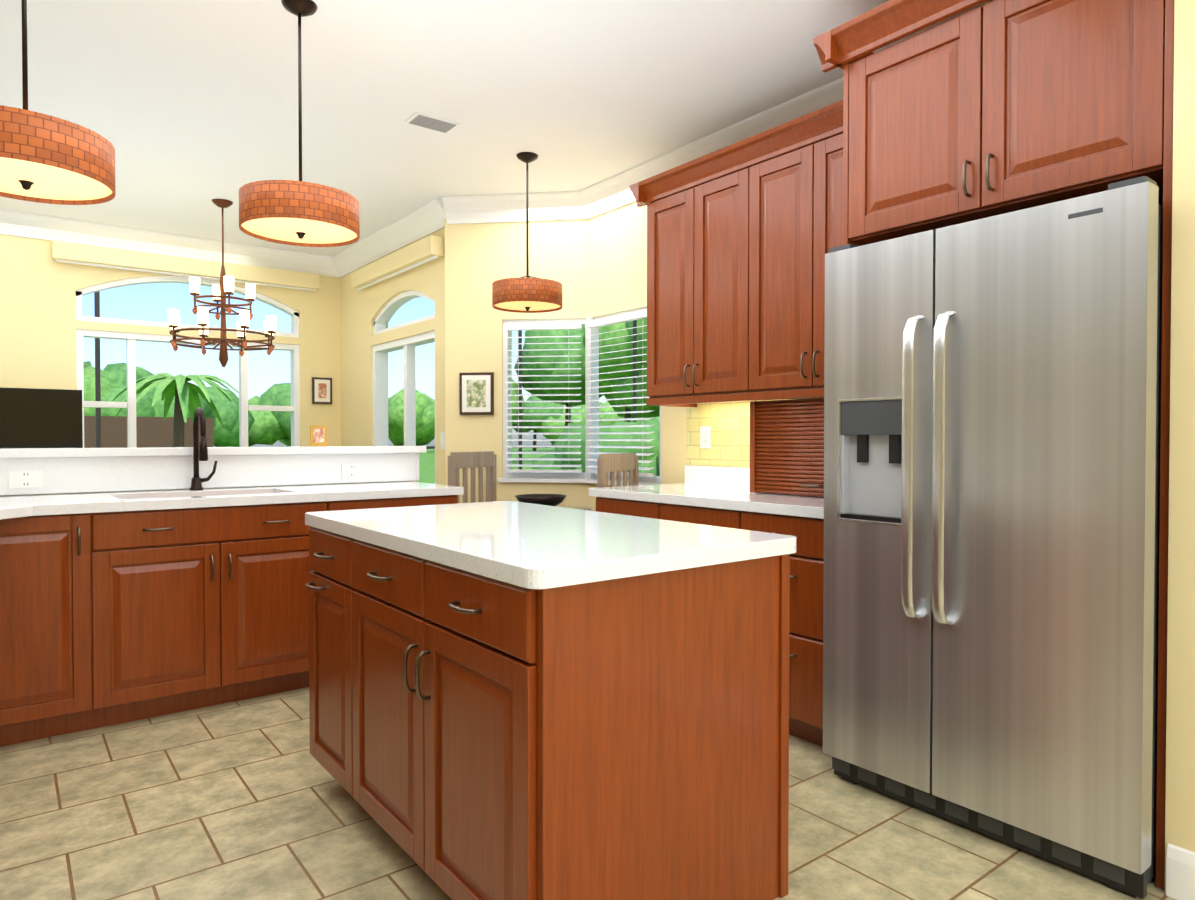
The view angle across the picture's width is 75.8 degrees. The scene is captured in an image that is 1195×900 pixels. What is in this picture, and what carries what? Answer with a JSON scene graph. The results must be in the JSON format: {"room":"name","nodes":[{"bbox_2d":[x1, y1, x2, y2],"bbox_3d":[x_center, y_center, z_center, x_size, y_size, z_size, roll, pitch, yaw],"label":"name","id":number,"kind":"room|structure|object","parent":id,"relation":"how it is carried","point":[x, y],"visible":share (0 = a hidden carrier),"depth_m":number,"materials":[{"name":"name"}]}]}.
{"room":"kitchen","nodes":[
{"label":"kitchen","id":0,"kind":"room"},
{"bbox_2d":[0,0,992,256],"bbox_3d":[-1.872,-1.641,0.974,8.750,0.100,10.050,-1,1,-38],"label":"ceiling","id":1,"kind":"structure","parent":0,"point":[188,108],"depth_m":3.45,"materials":[{"name":"white paint"}]},
{"bbox_2d":[0,0,115,204],"bbox_3d":[-1.546,-1.155,2.073,0.410,0.904,0.410,-1,1,-38],"label":"pendant light","id":2,"kind":"object","parent":1,"relation":"hanging from","point":[47,159],"visible":1,"depth_m":2.02,"materials":[{"name":"brown"}]},
{"bbox_2d":[168,199,275,366],"bbox_3d":[-2.495,-1.103,5.119,0.672,1.099,0.672,-1,1,-38],"label":"chandelier","id":3,"kind":"object","parent":1,"relation":"hanging from","point":[223,288],"visible":1,"depth_m":5.09,"materials":[{"name":"brown metal"}]},
{"bbox_2d":[239,0,359,246],"bbox_3d":[-1.083,-1.193,2.797,0.410,0.848,0.410,-1,1,-38],"label":"pendant light","id":4,"kind":"object","parent":1,"relation":"hanging from","point":[300,212],"visible":1,"depth_m":2.69,"materials":[{"name":"brown"}]},
{"bbox_2d":[405,112,459,132],"bbox_3d":[-0.821,-1.627,3.826,0.230,0.013,0.140,-1,1,-38],"label":"ceiling vent","id":5,"kind":"object","parent":1,"relation":"in","point":[420,119],"visible":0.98,"depth_m":3.81,"materials":[{"name":"white metal"}]},
{"bbox_2d":[492,152,561,312],"bbox_3d":[-0.391,-1.208,4.291,0.390,0.864,0.390,-1,1,-38],"label":"pendant light","id":6,"kind":"object","parent":1,"relation":"hanging from","point":[527,294],"visible":1,"depth_m":4.18,"materials":[{"name":"brown"}]},
{"bbox_2d":[0,687,1176,899],"bbox_3d":[-1.872,1.198,1.017,8.750,0.100,10.050,-1,1,-38],"label":"floor","id":7,"kind":"structure","parent":0,"point":[248,799],"depth_m":2.27,"materials":[{"name":"tile"}]},
{"bbox_2d":[0,513,115,745],"bbox_3d":[-2.353,0.680,3.096,0.602,0.874,0.620,-1,1,-38],"label":"base cabinet","id":8,"kind":"object","parent":7,"relation":"on","point":[58,574],"depth_m":2.94,"materials":[{"name":"brown wood"}]},
{"bbox_2d":[0,506,32,519],"bbox_3d":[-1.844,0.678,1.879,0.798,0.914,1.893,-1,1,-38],"label":"countertop","id":9,"kind":"structure","parent":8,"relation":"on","point":[9,512],"depth_m":2.80,"materials":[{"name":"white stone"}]},
{"bbox_2d":[0,446,425,495],"bbox_3d":[-2.165,0.547,3.759,2.750,1.120,0.257,-1,1,-38],"label":"raised bar","id":10,"kind":"object","parent":7,"relation":"on","point":[95,470],"visible":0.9,"depth_m":3.77,"materials":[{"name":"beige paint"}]},
{"bbox_2d":[9,470,42,487],"bbox_3d":[-2.504,0.128,3.365,0.120,0.075,0.008,-1,1,-38],"label":"outlet","id":11,"kind":"object","parent":10,"relation":"attached to","point":[27,479],"visible":1,"depth_m":3.36,"materials":[{"name":"white plastic"}]},
{"bbox_2d":[310,425,326,445],"bbox_3d":[-1.557,-0.079,4.272,0.090,0.114,0.052,-1,1,-38],"label":"framed picture","id":12,"kind":"object","parent":10,"relation":"on","point":[318,435],"visible":1,"depth_m":4.25,"materials":[{"name":"orange"}]},
{"bbox_2d":[341,464,362,477],"bbox_3d":[-1.356,0.115,4.252,0.120,0.075,0.008,-1,1,-38],"label":"outlet","id":13,"kind":"object","parent":10,"relation":"attached to","point":[351,470],"visible":1,"depth_m":4.25,"materials":[{"name":"white plastic"}]},
{"bbox_2d":[116,501,343,723],"bbox_3d":[-1.798,0.674,3.523,1.042,0.874,0.620,-1,1,-38],"label":"base cabinet","id":14,"kind":"object","parent":7,"relation":"on","point":[118,607],"depth_m":3.26,"materials":[{"name":"brown wood"}]},
{"bbox_2d":[0,481,463,516],"bbox_3d":[-1.942,0.218,3.399,2.670,0.040,0.640,-1,1,-38],"label":"countertop","id":15,"kind":"structure","parent":14,"relation":"on","point":[53,505],"depth_m":3.42,"materials":[{"name":"white stone"}]},
{"bbox_2d":[189,407,216,489],"bbox_3d":[-1.867,-0.005,3.668,0.121,0.396,0.220,-1,1,-38],"label":"faucet","id":16,"kind":"object","parent":15,"relation":"on","point":[200,450],"visible":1,"depth_m":3.70,"materials":[{"name":"black metal"}]},
{"bbox_2d":[344,497,457,509],"bbox_3d":[-1.193,0.667,3.990,0.731,0.874,0.620,-1,1,-38],"label":"base cabinet","id":17,"kind":"object","parent":7,"relation":"on","point":[392,501],"depth_m":3.77,"materials":[{"name":"brown wood"}]},
{"bbox_2d":[448,451,495,502],"bbox_3d":[-0.595,0.552,4.748,0.470,1.080,0.460,0,1,28],"label":"dining chair","id":18,"kind":"object","parent":7,"relation":"on","point":[480,460],"visible":0.35,"depth_m":4.84,"materials":[{"name":"brown wood"}]},
{"bbox_2d":[305,521,789,899],"bbox_3d":[-0.256,0.693,2.257,0.807,0.874,1.390,-1,1,-38],"label":"kitchen island","id":19,"kind":"object","parent":7,"relation":"on","point":[511,700],"depth_m":1.75,"materials":[{"name":"brown wood"}]},
{"bbox_2d":[305,501,796,592],"bbox_3d":[-0.238,0.235,2.274,0.810,0.040,1.436,-1,1,-38],"label":"island countertop","id":20,"kind":"structure","parent":19,"relation":"on","point":[551,547],"depth_m":1.91,"materials":[{"name":"white stone"}]},
{"bbox_2d":[557,504,590,510],"bbox_3d":[-0.337,0.721,4.577,0.600,0.747,0.600,-1,1,-38],"label":"dining table","id":21,"kind":"object","parent":7,"relation":"on","point":[575,507],"visible":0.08,"depth_m":4.70,"materials":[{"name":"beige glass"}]},
{"bbox_2d":[515,494,566,505],"bbox_3d":[-0.337,0.309,4.571,0.310,0.075,0.310,-1,1,-38],"label":"fruit bowl","id":22,"kind":"object","parent":21,"relation":"on","point":[550,499],"visible":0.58,"depth_m":4.47,"materials":[{"name":"black ceramic"}]},
{"bbox_2d":[597,453,637,487],"bbox_3d":[-0.071,0.557,4.406,0.470,1.080,0.460,0,1,28],"label":"dining chair","id":23,"kind":"object","parent":7,"relation":"on","point":[617,463],"visible":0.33,"depth_m":4.27,"materials":[{"name":"brown wood"}]},
{"bbox_2d":[596,497,720,526],"bbox_3d":[0.545,0.671,3.691,0.674,0.874,0.960,-1,1,-38],"label":"base cabinet","id":24,"kind":"object","parent":7,"relation":"on","point":[680,513],"depth_m":3.47,"materials":[{"name":"brown wood"}]},
{"bbox_2d":[721,509,823,746],"bbox_3d":[0.963,0.679,3.150,0.674,0.874,0.527,-1,1,-38],"label":"base cabinet","id":25,"kind":"object","parent":7,"relation":"on","point":[807,564],"depth_m":2.86,"materials":[{"name":"brown wood"}]},
{"bbox_2d":[589,481,823,520],"bbox_3d":[0.672,0.217,3.507,0.689,0.040,1.454,-1,1,-38],"label":"countertop","id":26,"kind":"structure","parent":25,"relation":"on","point":[739,498],"depth_m":3.31,"materials":[{"name":"white stone"}]},
{"bbox_2d":[750,398,823,497],"bbox_3d":[1.012,-0.011,3.317,0.332,0.417,0.705,-1,1,-38],"label":"appliance garage","id":27,"kind":"object","parent":26,"relation":"on","point":[786,447],"visible":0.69,"depth_m":3.35,"materials":[{"name":"brown wood"}]},
{"bbox_2d":[823,176,1162,898],"bbox_3d":[1.335,0.225,2.456,0.856,1.803,0.925,-1,1,-38],"label":"refrigerator","id":28,"kind":"object","parent":7,"relation":"on","point":[992,408],"visible":0.94,"depth_m":2.13,"materials":[{"name":"grey metal"}]},
{"bbox_2d":[813,0,1174,889],"bbox_3d":[1.373,-0.165,2.551,0.739,2.580,1.045,-1,1,-38],"label":"tall cabinet","id":29,"kind":"object","parent":7,"relation":"on","point":[995,108],"visible":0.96,"depth_m":2.27,"materials":[{"name":"brown wood"}]},
{"bbox_3d":[-3.633,0.799,4.314,1.700,0.600,0.430,-1,1,-38],"label":"tv console","id":30,"kind":"object","parent":7,"relation":"on","visible":0},
{"bbox_2d":[0,387,82,447],"bbox_3d":[-3.621,0.071,4.280,1.250,0.853,0.240,-1,1,-38],"label":"tv","id":31,"kind":"object","parent":30,"relation":"on","point":[39,418],"visible":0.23,"depth_m":4.50,"materials":[{"name":"black"}]},
{"bbox_2d":[0,0,1194,892],"bbox_3d":[-2.003,-0.220,0.894,8.420,2.740,10.050,-1,1,-38],"label":"wall","id":32,"kind":"structure","parent":0,"point":[597,267],"depth_m":5.09,"materials":[{"name":"beige paint"}]},
{"bbox_2d":[0,209,340,277],"bbox_3d":[-5.204,-1.569,4.488,7.470,0.149,0.115,-1,1,-38],"label":"crown molding","id":33,"kind":"structure","parent":32,"relation":"attached to","point":[13,223],"depth_m":5.88,"materials":[{"name":"white wood"}]},
{"bbox_2d":[52,240,319,290],"bbox_3d":[-3.162,-1.433,6.076,1.880,0.141,0.098,-1,1,-38],"label":"valance","id":34,"kind":"object","parent":32,"relation":"attached to","point":[85,254],"visible":1,"depth_m":5.95,"materials":[{"name":"beige paint"}]},
{"bbox_2d":[76,276,299,447],"bbox_3d":[-3.224,-0.564,6.169,1.660,1.630,0.160,-1,1,-38],"label":"window","id":35,"kind":"structure","parent":32,"relation":"in","point":[131,339],"depth_m":6.00,"materials":[{"name":"white wood"}]},
{"bbox_2d":[312,377,331,403],"bbox_3d":[-2.409,-0.518,6.718,0.170,0.230,0.024,-1,1,-38],"label":"picture","id":36,"kind":"object","parent":32,"relation":"attached to","point":[321,390],"visible":1,"depth_m":6.71,"materials":[{"name":"brown"}]},
{"bbox_2d":[94,291,636,468],"bbox_3d":[-1.383,-0.642,5.347,14.550,3.450,12.050,-1,1,-38],"label":"cage","id":37,"kind":"object","parent":32,"relation":"attached to","point":[97,369],"visible":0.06,"depth_m":11.94,"materials":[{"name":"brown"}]},
{"bbox_2d":[352,235,443,289],"bbox_3d":[-1.532,-1.380,5.764,0.098,0.146,1.490,-1,1,-38],"label":"valance","id":38,"kind":"object","parent":32,"relation":"attached to","point":[429,248],"visible":1,"depth_m":5.57,"materials":[{"name":"beige paint"}]},
{"bbox_2d":[373,291,435,483],"bbox_3d":[-1.432,-0.060,5.861,0.110,2.270,1.190,-1,1,-38],"label":"window frame","id":39,"kind":"structure","parent":32,"relation":"in","point":[407,345],"depth_m":5.99,"materials":[{"name":"white wood"}]},
{"bbox_2d":[440,432,444,448],"bbox_3d":[-1.054,-0.065,5.237,0.012,0.120,0.075,-1,1,-38],"label":"light switch","id":40,"kind":"object","parent":32,"relation":"attached to","point":[442,440],"visible":0.89,"depth_m":5.24,"materials":[{"name":"white plastic"}]},
{"bbox_2d":[459,372,493,414],"bbox_3d":[-0.802,-0.373,5.098,0.230,0.280,0.024,0,1,7],"label":"framed picture","id":41,"kind":"object","parent":32,"relation":"attached to","point":[476,393],"visible":1,"depth_m":5.09,"materials":[{"name":"brown"}]},
{"bbox_2d":[498,307,660,485],"bbox_3d":[-0.116,-0.322,4.834,0.576,1.075,1.222,-1,1,-38],"label":"nook window","id":42,"kind":"structure","parent":32,"relation":"in","point":[552,477],"depth_m":5.03,"materials":[{"name":"white wood"}]},
{"bbox_2d":[506,322,581,472],"bbox_3d":[-0.352,-0.339,5.017,0.495,0.970,0.045,0,1,7],"label":"window blinds","id":43,"kind":"object","parent":42,"relation":"attached to","point":[544,326],"visible":0.96,"depth_m":5.01,"materials":[{"name":"white plastic"}]},
{"bbox_2d":[585,310,654,475],"bbox_3d":[0.128,-0.335,4.715,0.045,0.970,0.615,-1,1,-38],"label":"blinds","id":44,"kind":"object","parent":42,"relation":"attached to","point":[638,315],"visible":0.79,"depth_m":4.70,"materials":[{"name":"white plastic"}]},
{"bbox_2d":[332,77,843,276],"bbox_3d":[-0.150,-1.569,4.501,0.775,0.149,6.034,-1,1,-38],"label":"crown molding","id":45,"kind":"structure","parent":32,"relation":"attached to","point":[614,192],"depth_m":4.96,"materials":[{"name":"white wood"}]},
{"bbox_2d":[641,144,764,403],"bbox_3d":[0.627,-0.821,3.811,0.358,1.115,0.755,-1,1,-38],"label":"upper cabinet","id":46,"kind":"object","parent":32,"relation":"attached to","point":[690,206],"depth_m":3.73,"materials":[{"name":"brown wood"}]},
{"bbox_2d":[685,465,749,488],"bbox_3d":[0.937,0.144,3.711,0.020,0.100,1.454,-1,1,-38],"label":"backsplash","id":47,"kind":"structure","parent":32,"relation":"attached to","point":[696,475],"depth_m":4.09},
{"bbox_2d":[687,397,823,466],"bbox_3d":[0.944,-0.100,3.713,0.008,0.384,1.454,-1,1,-38],"label":"tile backsplash","id":48,"kind":"structure","parent":32,"relation":"attached to","point":[728,423],"depth_m":4.08,"materials":[{"name":"yellow tile"}]},
{"bbox_2d":[700,426,710,447],"bbox_3d":[0.585,-0.069,4.164,0.008,0.120,0.075,-1,1,-38],"label":"outlet","id":49,"kind":"object","parent":48,"relation":"attached to","point":[705,436],"visible":1,"depth_m":4.16,"materials":[{"name":"white plastic"}]},
{"bbox_2d":[733,100,842,399],"bbox_3d":[1.013,-0.814,3.311,0.358,1.115,0.753,-1,1,-38],"label":"upper cabinet","id":50,"kind":"object","parent":32,"relation":"attached to","point":[744,235],"depth_m":3.29,"materials":[{"name":"brown wood"}]},
{"bbox_2d":[1166,843,1194,899],"bbox_3d":[1.532,1.062,2.411,0.694,0.129,7.800,-1,1,-38],"label":"baseboard","id":51,"kind":"structure","parent":32,"relation":"attached to","point":[1180,873],"depth_m":1.93,"materials":[{"name":"white wood"}]},
{"label":"outside","id":52,"kind":"structure","parent":0,"visible":0},
{"bbox_2d":[416,448,554,483],"bbox_3d":[-12.685,0.603,40.830,150.000,0.050,140.000,-1,1,-38],"label":"ground","id":53,"kind":"structure","parent":52,"point":[427,467],"depth_m":39.71,"materials":[{"name":"green plant"}]},
{"bbox_2d":[84,416,213,447],"bbox_3d":[-17.686,-0.154,24.385,10.000,1.900,0.100,-1,1,-38],"label":"fence","id":54,"kind":"object","parent":53,"relation":"on","point":[154,431],"visible":0.33,"depth_m":26.05,"materials":[{"name":"brown wood"}]},
{"bbox_2d":[83,318,659,475],"bbox_3d":[2.105,-3.552,38.844,116.024,8.800,75.041,-1,1,-38],"label":"trees","id":55,"kind":"object","parent":53,"relation":"on","point":[180,398],"visible":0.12,"depth_m":35.06,"materials":[{"name":"green plant"}]}
]}

